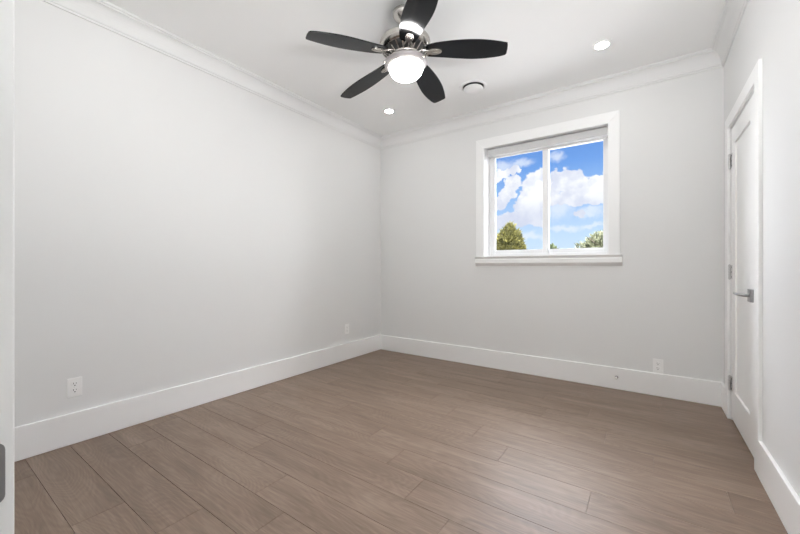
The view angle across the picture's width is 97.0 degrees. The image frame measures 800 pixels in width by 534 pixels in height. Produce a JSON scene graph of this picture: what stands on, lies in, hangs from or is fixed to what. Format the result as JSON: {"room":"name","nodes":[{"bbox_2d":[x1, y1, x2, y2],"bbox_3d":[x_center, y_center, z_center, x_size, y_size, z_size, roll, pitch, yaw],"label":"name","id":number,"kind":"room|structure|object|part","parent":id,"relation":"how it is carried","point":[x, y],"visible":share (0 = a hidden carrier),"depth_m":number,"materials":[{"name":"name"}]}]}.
{"room":"empty bedroom","nodes":[
{"label":"empty bedroom","id":0,"kind":"room"},
{"bbox_2d":[14,0,380,426],"bbox_3d":[-1.333,-0.290,3.187,0.120,2.761,3.833,0,0,35],"label":"wall","id":1,"kind":"structure","parent":0,"point":[176,223],"depth_m":2.53,"materials":[{"name":"paint"}]},
{"bbox_2d":[67,376,81,397],"bbox_3d":[-1.979,0.731,2.153,0.008,0.115,0.070,0,0,35],"label":"wall outlet","id":2,"kind":"object","parent":1,"relation":"attached to","point":[74,385],"visible":1,"depth_m":2.15,"materials":[{"name":"white plastic"}]},
{"bbox_2d":[71,381,78,386],"bbox_3d":[-1.976,0.712,2.152,0.003,0.028,0.034,0,0,35],"label":"receptacle","id":3,"kind":"object","parent":2,"relation":"attached to","point":[73,383],"depth_m":2.15,"materials":[{"name":"white plastic"}]},
{"bbox_2d":[71,388,78,392],"bbox_3d":[-1.976,0.750,2.152,0.003,0.028,0.034,0,0,35],"label":"receptacle","id":4,"kind":"object","parent":2,"relation":"attached to","point":[73,390],"depth_m":2.15,"materials":[{"name":"white plastic"}]},
{"bbox_2d":[14,335,380,461],"bbox_3d":[-1.277,0.976,3.148,0.017,0.188,3.593,0,0,35],"label":"baseboard","id":5,"kind":"structure","parent":1,"relation":"attached to","point":[39,437],"depth_m":2.52,"materials":[{"name":"white paint"}]},
{"bbox_2d":[345,324,348,333],"bbox_3d":[-0.614,0.718,4.102,0.008,0.115,0.070,0,0,35],"label":"wall outlet","id":6,"kind":"object","parent":1,"relation":"attached to","point":[346,325],"visible":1,"depth_m":4.10,"materials":[{"name":"white plastic"}]},
{"bbox_2d":[41,0,748,149],"bbox_3d":[0.083,-1.602,2.196,3.336,0.136,3.593,0,0,35],"label":"crown molding","id":7,"kind":"structure","parent":1,"relation":"attached to","point":[102,13],"depth_m":2.97,"materials":[{"name":"paint"}]},
{"bbox_2d":[14,349,787,533],"bbox_3d":[-0.182,1.072,1.270,6.814,0.004,5.671,0,0,35],"label":"floor","id":8,"kind":"structure","parent":0,"point":[380,441],"depth_m":1.93,"materials":[{"name":"brown wood"}]},
{"bbox_2d":[106,0,725,135],"bbox_3d":[-0.024,-1.745,1.325,4.460,0.150,5.843,0,0,35],"label":"ceiling","id":9,"kind":"structure","parent":0,"point":[550,42],"depth_m":2.61,"materials":[{"name":"paint"}]},
{"bbox_2d":[383,108,394,113],"bbox_3d":[-0.117,-1.666,3.790,0.136,0.008,0.136,0,0,35],"label":"recessed light","id":10,"kind":"object","parent":9,"relation":"in","point":[387,110],"visible":1,"depth_m":3.79,"materials":[{"name":"white plastic"}]},
{"bbox_2d":[306,0,507,102],"bbox_3d":[0.049,-1.452,2.269,1.249,0.442,1.191,0,0,-10],"label":"ceiling fan","id":11,"kind":"object","parent":9,"relation":"hanging from","point":[405,47],"visible":1,"depth_m":2.23,"materials":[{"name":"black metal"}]},
{"bbox_3d":[-0.310,-1.353,2.139,0.514,0.007,0.167,-8,12,-27],"label":"blade","id":12,"kind":"part","parent":11,"relation":"part of","materials":[{"name":"black wood"}]},
{"bbox_3d":[-0.242,-1.356,2.595,0.514,0.007,0.167,-9,5,45],"label":"blade","id":13,"kind":"part","parent":11,"relation":"part of","materials":[{"name":"black wood"}]},
{"bbox_3d":[0.041,-1.274,2.320,0.219,0.083,0.219,-3,0,35],"label":"lamp shade","id":14,"kind":"part","parent":11,"relation":"part of","materials":[{"name":"white glass"}]},
{"bbox_3d":[0.093,-1.372,1.933,0.167,0.007,0.514,7,3,-8],"label":"blade","id":15,"kind":"part","parent":11,"relation":"part of","materials":[{"name":"black wood"}]},
{"bbox_3d":[0.217,-1.379,2.667,0.167,0.007,0.514,-13,-10,27],"label":"blade","id":16,"kind":"part","parent":11,"relation":"part of","materials":[{"name":"black wood"}]},
{"bbox_3d":[0.423,-1.389,2.261,0.514,0.007,0.167,2,-9,9],"label":"blade","id":17,"kind":"part","parent":11,"relation":"part of","materials":[{"name":"black wood"}]},
{"bbox_2d":[460,80,486,93],"bbox_3d":[0.678,-1.653,3.279,0.250,0.034,0.250,0,0,35],"label":"ceiling vent","id":18,"kind":"object","parent":9,"relation":"in","point":[471,86],"visible":1,"depth_m":3.24,"materials":[{"name":"white plastic"}]},
{"bbox_2d":[592,39,611,50],"bbox_3d":[1.519,-1.666,2.663,0.136,0.008,0.136,0,0,35],"label":"recessed light","id":19,"kind":"object","parent":9,"relation":"in","point":[602,44],"visible":1,"depth_m":2.66,"materials":[{"name":"white"}]},
{"bbox_2d":[381,67,723,381],"bbox_3d":[1.254,-0.290,3.712,3.756,2.761,0.235,0,0,35],"label":"wall","id":20,"kind":"structure","parent":0,"point":[665,302],"depth_m":3.18,"materials":[{"name":"paint"}]},
{"bbox_2d":[476,110,619,255],"bbox_3d":[1.442,-0.732,3.567,1.330,1.276,0.253,0,0,35],"label":"window","id":21,"kind":"structure","parent":20,"relation":"in","point":[546,250],"depth_m":3.55,"materials":[{"name":"white plastic"}]},
{"bbox_3d":[1.272,-0.690,3.774,0.589,1.096,0.030,0,0,35],"label":"sash","id":22,"kind":"part","parent":21,"relation":"part of","materials":[{"name":"clear glass"}]},
{"bbox_2d":[486,126,607,159],"bbox_3d":[1.429,-1.225,3.546,1.136,0.090,0.102,0,0,35],"label":"roller shade","id":23,"kind":"object","parent":21,"relation":"attached to","point":[600,133],"visible":0.94,"depth_m":3.47,"materials":[{"name":"fabric"}]},
{"bbox_3d":[1.724,-0.690,3.499,0.567,1.096,0.030,0,0,35],"label":"sash","id":24,"kind":"part","parent":21,"relation":"part of","materials":[{"name":"clear glass"}]},
{"bbox_2d":[475,254,622,266],"bbox_3d":[1.374,-0.059,3.457,1.354,0.110,0.047,0,0,35],"label":"window sill","id":25,"kind":"structure","parent":20,"relation":"attached to","point":[584,260],"depth_m":3.38,"materials":[{"name":"white paint"}]},
{"bbox_2d":[381,335,723,406],"bbox_3d":[1.115,0.976,3.656,3.319,0.188,0.017,0,0,35],"label":"baseboard","id":26,"kind":"structure","parent":20,"relation":"attached to","point":[696,390],"depth_m":3.31,"materials":[{"name":"white paint"}]},
{"bbox_2d":[653,359,662,373],"bbox_3d":[2.144,0.824,2.941,0.070,0.115,0.008,0,0,35],"label":"wall outlet","id":27,"kind":"object","parent":20,"relation":"attached to","point":[657,363],"visible":1,"depth_m":2.94,"materials":[{"name":"white plastic"}]},
{"bbox_2d":[724,0,799,497],"bbox_3d":[1.470,-0.290,1.164,0.120,2.761,3.733,0,0,35],"label":"wall","id":28,"kind":"structure","parent":0,"point":[768,30],"depth_m":1.57,"materials":[{"name":"paint"}]},
{"bbox_2d":[728,93,753,456],"bbox_3d":[2.106,0.044,2.200,0.102,2.023,0.730,0,0,35],"label":"door","id":29,"kind":"structure","parent":28,"relation":"in","point":[741,160],"depth_m":2.24,"materials":[{"name":"white paint"}]},
{"bbox_3d":[1.964,0.160,2.059,0.049,0.023,0.142,0,0,15],"label":"lever","id":30,"kind":"part","parent":29,"relation":"part of","materials":[{"name":"silver metal"}]},
{"bbox_3d":[2.148,0.005,2.199,0.015,1.702,0.438,0,0,35],"label":"panel","id":31,"kind":"part","parent":29,"relation":"part of","materials":[{"name":"white paint"}]},
{"bbox_2d":[725,59,762,475],"bbox_3d":[2.150,0.006,2.151,0.134,2.127,0.950,0,0,35],"label":"door frame","id":32,"kind":"structure","parent":28,"relation":"attached to","point":[755,80],"depth_m":1.85,"materials":[{"name":"white paint"}]},
{"bbox_2d":[721,383,799,533],"bbox_3d":[1.472,0.976,1.287,0.017,0.188,3.456,0,0,35],"label":"baseboard","id":33,"kind":"structure","parent":28,"relation":"attached to","point":[786,502],"depth_m":1.52,"materials":[{"name":"white paint"}]},
{"bbox_3d":[-0.645,-0.290,0.439,4.400,2.761,0.120,0,0,35],"label":"wall","id":34,"kind":"structure","parent":0,"visible":0},
{"bbox_2d":[0,0,13,533],"bbox_3d":[-0.417,0.048,0.280,0.021,2.045,0.151,0,0,35],"label":"door frame","id":35,"kind":"structure","parent":34,"relation":"attached to","point":[6,6],"depth_m":0.33,"materials":[{"name":"white paint"}]},
{"bbox_3d":[-0.379,0.192,0.318,0.002,0.058,0.033,0,0,35],"label":"strike plate","id":36,"kind":"part","parent":35,"relation":"part of","materials":[{"name":"metal"}]},
{"label":"outside","id":37,"kind":"structure","parent":0,"visible":0},
{"label":"ground","id":38,"kind":"structure","parent":37,"visible":0},
{"bbox_2d":[496,221,526,249],"bbox_3d":[6.789,-0.609,22.049,2.233,4.665,2.422,0,0,35],"label":"tree","id":39,"kind":"object","parent":38,"relation":"on","point":[509,237],"visible":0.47,"depth_m":21.62,"materials":[{"name":"green plant"}]},
{"bbox_2d":[550,243,557,248],"bbox_3d":[12.042,-0.113,28.207,2.237,3.676,2.020,0,0,35],"label":"tree","id":40,"kind":"object","parent":38,"relation":"on","point":[552,246],"visible":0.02,"depth_m":27.97,"materials":[{"name":"green plant"}]},
{"bbox_2d":[574,230,602,247],"bbox_3d":[10.011,-0.103,17.358,3.690,3.657,3.473,0,0,35],"label":"tree","id":41,"kind":"object","parent":38,"relation":"on","point":[596,240],"visible":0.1,"depth_m":17.28,"materials":[{"name":"green plant"}]}
]}

